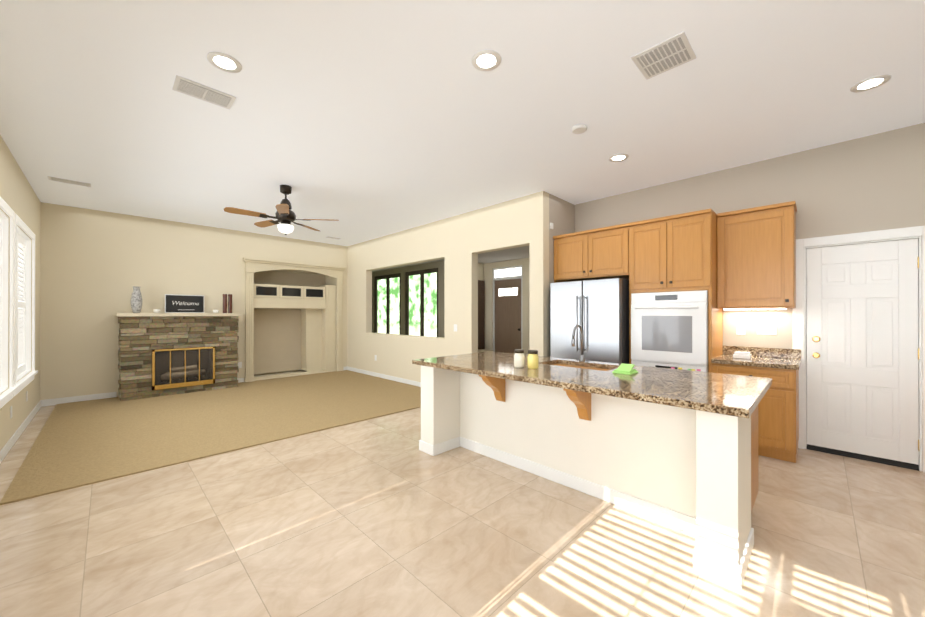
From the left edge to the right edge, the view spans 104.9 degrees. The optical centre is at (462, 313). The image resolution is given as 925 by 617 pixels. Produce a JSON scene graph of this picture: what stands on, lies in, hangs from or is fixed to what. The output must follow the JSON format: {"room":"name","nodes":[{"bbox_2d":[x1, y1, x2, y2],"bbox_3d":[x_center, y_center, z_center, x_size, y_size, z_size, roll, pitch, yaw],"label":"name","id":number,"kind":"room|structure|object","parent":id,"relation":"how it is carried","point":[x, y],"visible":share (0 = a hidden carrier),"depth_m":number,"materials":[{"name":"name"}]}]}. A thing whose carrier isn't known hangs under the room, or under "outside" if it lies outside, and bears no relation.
{"room":"kitchen","nodes":[
{"label":"kitchen","id":0,"kind":"room"},
{"bbox_2d":[0,135,40,450],"bbox_3d":[-2.239,-0.147,1.137,0.150,3.030,11.800,0,0,-45],"label":"wall","id":1,"kind":"structure","parent":0,"point":[19,197],"depth_m":4.12,"materials":[{"name":"beige paint"}]},
{"bbox_2d":[0,197,17,408],"bbox_3d":[-3.419,-0.097,2.361,0.187,1.915,3.590,0,0,-45],"label":"window shutters","id":2,"kind":"object","parent":1,"relation":"attached to","point":[6,396],"visible":1,"depth_m":3.57,"materials":[{"name":"white wood"}]},
{"bbox_2d":[0,400,42,462],"bbox_3d":[-2.179,1.318,1.193,0.016,0.100,11.499,0,0,-45],"label":"baseboard","id":3,"kind":"structure","parent":1,"relation":"attached to","point":[8,446],"depth_m":3.91,"materials":[{"name":"white wood"}]},
{"bbox_2d":[13,213,37,396],"bbox_3d":[-5.227,-0.092,4.173,0.187,1.915,1.470,0,0,-45],"label":"window shutters","id":4,"kind":"object","parent":1,"relation":"attached to","point":[22,303],"visible":0.58,"depth_m":4.43,"materials":[{"name":"white wood"}]},
{"bbox_2d":[40,202,346,399],"bbox_3d":[-4.583,-0.133,7.026,4.850,3.030,0.150,0,0,-45],"label":"wall","id":5,"kind":"structure","parent":0,"point":[97,266],"depth_m":5.82,"materials":[{"name":"beige paint"}]},
{"bbox_2d":[43,392,116,406],"bbox_3d":[-5.945,1.329,5.549,0.779,0.100,0.012,0,0,-45],"label":"baseboard","id":6,"kind":"structure","parent":5,"relation":"attached to","point":[48,402],"depth_m":5.52,"materials":[{"name":"white wood"}]},
{"bbox_2d":[372,260,443,336],"bbox_3d":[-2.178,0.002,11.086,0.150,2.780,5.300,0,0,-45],"label":"window frame","id":7,"kind":"structure","parent":0,"point":[439,265],"depth_m":10.16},
{"bbox_2d":[374,273,400,334],"bbox_3d":[-2.376,-0.201,11.221,0.120,2.046,1.590,0,0,-45],"label":"window","id":8,"kind":"structure","parent":7,"relation":"in","point":[386,277],"depth_m":11.21,"materials":[{"name":"brown metal"}]},
{"bbox_2d":[405,268,437,336],"bbox_3d":[-1.157,-0.204,10.000,0.120,2.046,1.580,0,0,-45],"label":"window","id":9,"kind":"structure","parent":7,"relation":"in","point":[421,273],"depth_m":10.04,"materials":[{"name":"brown metal"}]},
{"bbox_2d":[347,191,548,381],"bbox_3d":[-2.188,-0.130,8.166,0.150,3.030,9.420,0,0,-45],"label":"wall","id":10,"kind":"structure","parent":0,"point":[458,244],"depth_m":6.05,"materials":[{"name":"beige paint"}]},
{"bbox_2d":[346,366,420,386],"bbox_3d":[-1.339,1.333,7.195,0.012,0.100,4.188,0,0,-45],"label":"baseboard","id":11,"kind":"structure","parent":10,"relation":"attached to","point":[411,382],"depth_m":7.47,"materials":[{"name":"white wood"}]},
{"bbox_2d":[372,246,528,271],"bbox_3d":[-1.084,-1.442,9.483,3.270,0.100,9.420,0,0,-45],"label":"ceiling","id":12,"kind":"structure","parent":0,"point":[506,254],"depth_m":8.67,"materials":[{"name":"white paint"}]},
{"bbox_2d":[0,405,924,616],"bbox_3d":[-0.689,1.428,5.434,8.420,0.100,15.700,0,0,-45],"label":"floor","id":13,"kind":"structure","parent":0,"point":[383,516],"depth_m":2.13,"materials":[{"name":"tile"}]},
{"bbox_2d":[116,313,241,400],"bbox_3d":[-4.908,0.685,6.238,1.680,1.390,0.496,0,0,-45],"label":"fireplace","id":14,"kind":"object","parent":13,"relation":"on","point":[162,354],"visible":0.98,"depth_m":6.07,"materials":[{"name":"stone"}]},
{"bbox_2d":[131,286,141,312],"bbox_3d":[-5.341,-0.227,5.825,0.144,0.430,0.144,0,0,-45],"label":"vase","id":15,"kind":"object","parent":14,"relation":"on","point":[136,301],"visible":1,"depth_m":5.78,"materials":[{"name":"white ceramic"}]},
{"bbox_2d":[165,294,203,312],"bbox_3d":[-5.010,-0.175,6.421,0.570,0.330,0.024,0,0,-45],"label":"welcome sign","id":16,"kind":"object","parent":14,"relation":"on","point":[198,300],"visible":0.98,"depth_m":6.41,"materials":[{"name":"black wood"}]},
{"bbox_2d":[172,301,196,304],"bbox_3d":[-4.993,-0.189,6.418,0.384,0.069,0.004,0,0,-45],"label":"lettering","id":17,"kind":"object","parent":16,"relation":"attached to","point":[183,303],"visible":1,"depth_m":6.37},
{"bbox_2d":[223,294,226,312],"bbox_3d":[-4.485,-0.190,6.708,0.074,0.360,0.073,0,0,-45],"label":"book","id":18,"kind":"object","parent":14,"relation":"on","point":[224,303],"visible":1,"depth_m":6.68,"materials":[{"name":"brown paper"}]},
{"bbox_2d":[228,294,231,312],"bbox_3d":[-4.435,-0.190,6.786,0.074,0.360,0.073,0,0,-45],"label":"book","id":19,"kind":"object","parent":14,"relation":"on","point":[229,303],"visible":0.98,"depth_m":6.76,"materials":[{"name":"brown paper"}]},
{"bbox_2d":[0,370,420,504],"bbox_3d":[-3.061,1.372,5.609,4.688,0.014,3.998,0,0,-45],"label":"floor carpet","id":20,"kind":"object","parent":13,"relation":"on","point":[81,443],"visible":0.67,"depth_m":4.45,"materials":[{"name":"beige carpet"}]},
{"bbox_2d":[243,257,345,381],"bbox_3d":[-3.818,0.135,8.042,2.150,2.500,0.732,0,0,-45],"label":"built-in cabinet","id":21,"kind":"object","parent":13,"relation":"on","point":[293,318],"visible":0.98,"depth_m":8.11,"materials":[{"name":"beige paint"}]},
{"bbox_2d":[478,280,484,349],"bbox_3d":[0.299,0.238,9.551,0.850,2.300,0.068,0,0,-45],"label":"door","id":22,"kind":"structure","parent":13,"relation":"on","point":[481,314],"depth_m":9.72,"materials":[{"name":"brown wood"}]},
{"bbox_2d":[478,349,492,351],"bbox_3d":[0.405,1.178,9.309,0.800,0.420,0.380,0,0,-45],"label":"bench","id":23,"kind":"object","parent":13,"relation":"on","point":[482,350],"visible":0.08,"depth_m":9.34,"materials":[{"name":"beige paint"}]},
{"bbox_2d":[550,278,628,363],"bbox_3d":[1.757,0.475,4.705,0.851,1.778,0.910,0,0,-45],"label":"refrigerator","id":24,"kind":"object","parent":13,"relation":"on","point":[597,311],"visible":0.4,"depth_m":4.36,"materials":[{"name":"silver metal"}]},
{"bbox_2d":[419,367,760,589],"bbox_3d":[0.865,0.939,3.066,1.119,0.868,2.576,0,0,-45],"label":"kitchen island","id":25,"kind":"object","parent":13,"relation":"on","point":[677,448],"depth_m":2.52,"materials":[{"name":"white paint"}]},
{"bbox_2d":[412,351,771,418],"bbox_3d":[0.854,0.483,3.055,1.200,0.041,2.650,0,0,-45],"label":"island countertop","id":26,"kind":"structure","parent":25,"relation":"on","point":[714,393],"depth_m":2.45,"materials":[{"name":"brown stone"}]},
{"bbox_2d":[514,349,524,367],"bbox_3d":[0.489,0.386,3.067,0.092,0.153,0.092,0,0,-45],"label":"jar","id":27,"kind":"object","parent":26,"relation":"on","point":[519,358],"visible":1,"depth_m":3.03,"materials":[{"name":"beige glass"}]},
{"bbox_2d":[527,350,538,368],"bbox_3d":[0.595,0.386,3.003,0.092,0.153,0.092,0,0,-45],"label":"jar","id":28,"kind":"object","parent":26,"relation":"on","point":[532,360],"visible":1,"depth_m":2.97,"materials":[{"name":"yellow glass"}]},
{"bbox_2d":[572,325,588,360],"bbox_3d":[1.124,0.285,3.405,0.220,0.356,0.094,0,0,-45],"label":"faucet","id":29,"kind":"object","parent":26,"relation":"on","point":[573,344],"visible":1,"depth_m":3.45,"materials":[{"name":"silver metal"}]},
{"bbox_2d":[560,363,607,370],"bbox_3d":[1.055,0.603,3.228,0.400,0.221,0.680,0,0,-45],"label":"sink","id":30,"kind":"object","parent":26,"relation":"in","point":[561,364],"depth_m":3.40,"materials":[{"name":"silver metal"}]},
{"bbox_2d":[612,363,637,374],"bbox_3d":[1.267,0.429,2.769,0.160,0.064,0.140,0,0,-45],"label":"cloth","id":31,"kind":"object","parent":26,"relation":"on","point":[625,369],"visible":1,"depth_m":2.75,"materials":[{"name":"green fabric"}]},
{"bbox_2d":[709,365,798,462],"bbox_3d":[3.001,0.940,3.646,0.616,0.868,0.635,0,0,-45],"label":"base cabinet","id":32,"kind":"object","parent":13,"relation":"on","point":[778,409],"depth_m":3.31,"materials":[{"name":"brown wood"}]},
{"bbox_2d":[709,353,800,368],"bbox_3d":[3.003,0.485,3.634,0.631,0.041,0.653,0,0,-45],"label":"countertop","id":33,"kind":"structure","parent":32,"relation":"on","point":[726,358],"depth_m":3.52,"materials":[{"name":"brown stone"}]},
{"bbox_2d":[733,351,751,358],"bbox_3d":[2.930,0.431,3.721,0.140,0.064,0.140,0,0,-45],"label":"gadget","id":34,"kind":"object","parent":33,"relation":"on","point":[742,354],"visible":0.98,"depth_m":3.68,"materials":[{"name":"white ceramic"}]},
{"bbox_2d":[0,0,924,245],"bbox_3d":[-0.161,-1.707,3.214,6.020,0.100,11.800,0,0,-45],"label":"ceiling","id":35,"kind":"structure","parent":0,"point":[363,120],"depth_m":2.75,"materials":[{"name":"white paint"}]},
{"bbox_2d":[47,176,90,186],"bbox_3d":[-4.911,-1.647,4.449,0.360,0.012,0.160,0,0,-45],"label":"ceiling vent","id":36,"kind":"object","parent":35,"relation":"in","point":[69,181],"visible":1,"depth_m":4.43,"materials":[{"name":"white metal"}]},
{"bbox_2d":[172,75,235,108],"bbox_3d":[-1.936,-1.652,2.671,0.360,0.012,0.220,0,0,-45],"label":"ceiling vent","id":37,"kind":"object","parent":35,"relation":"in","point":[183,85],"visible":1,"depth_m":2.65,"materials":[{"name":"white metal"}]},
{"bbox_2d":[206,52,241,72],"bbox_3d":[-1.569,-1.655,2.345,0.196,0.006,0.196,0,0,-45],"label":"recessed light","id":38,"kind":"object","parent":35,"relation":"in","point":[224,62],"visible":1,"depth_m":2.34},
{"bbox_2d":[224,185,338,234],"bbox_3d":[-2.334,-1.335,4.594,1.260,0.632,1.286,0,0,-45],"label":"ceiling fan","id":39,"kind":"object","parent":35,"relation":"hanging from","point":[285,215],"visible":1,"depth_m":4.55,"materials":[{"name":"brown wood"}]},
{"bbox_2d":[471,50,500,70],"bbox_3d":[0.156,-1.655,2.329,0.196,0.006,0.196,0,0,-45],"label":"recessed light","id":40,"kind":"object","parent":35,"relation":"in","point":[486,60],"visible":1,"depth_m":2.32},
{"bbox_2d":[572,124,586,133],"bbox_3d":[1.041,-1.642,3.170,0.130,0.029,0.130,0,0,-45],"label":"smoke detector","id":41,"kind":"object","parent":35,"relation":"attached to","point":[579,129],"visible":0.98,"depth_m":3.14,"materials":[{"name":"white plastic"}]},
{"bbox_2d":[609,154,628,161],"bbox_3d":[1.657,-1.652,3.770,0.196,0.006,0.196,0,0,-45],"label":"recessed light","id":42,"kind":"object","parent":35,"relation":"in","point":[618,157],"visible":1,"depth_m":3.76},
{"bbox_2d":[631,32,695,79],"bbox_3d":[1.302,-1.653,2.300,0.300,0.012,0.300,0,0,-45],"label":"ceiling vent","id":43,"kind":"object","parent":35,"relation":"in","point":[667,55],"visible":1,"depth_m":2.28,"materials":[{"name":"white metal"}]},
{"bbox_2d":[850,74,890,92],"bbox_3d":[2.935,-1.655,2.560,0.196,0.006,0.196,0,0,-45],"label":"recessed light","id":44,"kind":"object","parent":35,"relation":"in","point":[870,83],"visible":1,"depth_m":2.55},
{"bbox_2d":[478,263,483,280],"bbox_3d":[0.171,-0.002,9.580,1.350,2.780,0.150,0,0,-45],"label":"wall","id":45,"kind":"structure","parent":0,"point":[480,271],"depth_m":9.82,"materials":[{"name":"beige paint"}]},
{"bbox_2d":[484,258,529,354],"bbox_3d":[1.998,-0.004,8.599,0.150,2.780,3.820,0,0,-45],"label":"wall","id":46,"kind":"structure","parent":0,"point":[488,271],"depth_m":9.39,"materials":[{"name":"beige paint"}]},
{"bbox_2d":[493,265,521,353],"bbox_3d":[1.196,0.080,9.367,0.141,2.616,0.994,0,0,-45],"label":"front door","id":47,"kind":"structure","parent":46,"relation":"in","point":[507,309],"depth_m":9.37,"materials":[{"name":"brown wood"}]},
{"bbox_2d":[549,194,574,356],"bbox_3d":[2.296,-0.135,6.092,3.270,3.030,0.150,0,0,-45],"label":"wall","id":48,"kind":"structure","parent":0,"point":[562,215],"depth_m":5.03,"materials":[{"name":"beige paint"}]},
{"bbox_2d":[575,123,924,471],"bbox_3d":[3.866,-0.142,3.329,0.150,3.030,6.280,0,0,-45],"label":"wall","id":49,"kind":"structure","parent":0,"point":[875,182],"depth_m":3.60,"materials":[{"name":"beige paint"}]},
{"bbox_2d":[553,231,580,281],"bbox_3d":[1.682,-0.770,4.972,0.616,0.616,0.563,0,0,-45],"label":"upper cabinet","id":50,"kind":"object","parent":49,"relation":"attached to","point":[567,247],"depth_m":4.81,"materials":[{"name":"brown wood"}]},
{"bbox_2d":[581,223,628,280],"bbox_3d":[1.998,-0.771,4.655,0.616,0.616,0.564,0,0,-45],"label":"upper cabinet","id":51,"kind":"object","parent":49,"relation":"attached to","point":[605,250],"depth_m":4.44,"materials":[{"name":"brown wood"}]},
{"bbox_2d":[629,217,660,292],"bbox_3d":[2.365,-0.662,4.287,0.616,0.835,0.462,0,0,-45],"label":"upper cabinet","id":52,"kind":"object","parent":49,"relation":"attached to","point":[645,235],"depth_m":4.11,"materials":[{"name":"brown wood"}]},
{"bbox_2d":[631,290,707,371],"bbox_3d":[2.438,0.500,4.114,0.662,1.480,0.750,0,0,-45],"label":"wall oven","id":53,"kind":"object","parent":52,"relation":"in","point":[669,329],"visible":0.5,"depth_m":3.88,"materials":[{"name":"white metal"}]},
{"bbox_2d":[661,209,716,292],"bbox_3d":[2.609,-0.663,4.043,0.616,0.835,0.462,0,0,-45],"label":"upper cabinet","id":54,"kind":"object","parent":49,"relation":"attached to","point":[688,240],"depth_m":3.81,"materials":[{"name":"brown wood"}]},
{"bbox_2d":[736,324,744,334],"bbox_3d":[3.111,0.175,3.973,0.007,0.120,0.080,0,0,-45],"label":"switch plate","id":55,"kind":"object","parent":49,"relation":"attached to","point":[740,328],"depth_m":3.97,"materials":[{"name":"white plastic"}]},
{"bbox_2d":[713,201,796,308],"bbox_3d":[3.089,-0.568,3.752,0.346,1.026,0.615,0,0,-45],"label":"upper cabinet","id":56,"kind":"object","parent":49,"relation":"attached to","point":[742,259],"depth_m":3.61,"materials":[{"name":"brown wood"}]},
{"bbox_2d":[723,308,785,309],"bbox_3d":[3.099,-0.047,3.779,0.200,0.013,0.500,0,0,-45],"label":"under-cabinet light","id":57,"kind":"object","parent":56,"relation":"attached to","point":[759,309],"visible":1,"depth_m":3.66,"materials":[{"name":"white plastic"}]},
{"bbox_2d":[721,345,800,356],"bbox_3d":[3.219,0.415,3.850,0.020,0.100,0.653,0,0,-45],"label":"backsplash","id":58,"kind":"structure","parent":49,"relation":"attached to","point":[755,351],"depth_m":3.82,"materials":[{"name":"brown stone"}]},
{"bbox_2d":[757,323,776,334],"bbox_3d":[3.266,0.164,3.818,0.007,0.120,0.160,0,0,-45],"label":"switch plate","id":59,"kind":"object","parent":49,"relation":"attached to","point":[767,328],"depth_m":3.81,"materials":[{"name":"white plastic"}]},
{"bbox_2d":[793,226,924,471],"bbox_3d":[3.782,0.306,3.400,0.168,2.135,0.910,0,0,-45],"label":"door frame","id":60,"kind":"structure","parent":49,"relation":"attached to","point":[799,317],"depth_m":3.40,"materials":[{"name":"white wood"}]},
{"bbox_2d":[806,238,918,470],"bbox_3d":[3.743,0.357,3.353,0.129,2.032,0.718,0,0,-45],"label":"entry door","id":61,"kind":"structure","parent":49,"relation":"in","point":[862,353],"depth_m":3.33,"materials":[{"name":"white wood"}]},
{"bbox_2d":[806,323,806,359],"bbox_3d":[4.072,0.224,3.689,0.050,2.300,1.400,0,0,-45],"label":"backing","id":62,"kind":"object","parent":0,"point":[806,341],"depth_m":3.93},
{"label":"outside","id":63,"kind":"structure","parent":0,"visible":0},
{"bbox_2d":[378,272,436,336],"bbox_3d":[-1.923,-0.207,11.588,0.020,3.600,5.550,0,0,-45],"label":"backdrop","id":64,"kind":"structure","parent":63,"point":[430,304],"depth_m":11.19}
]}

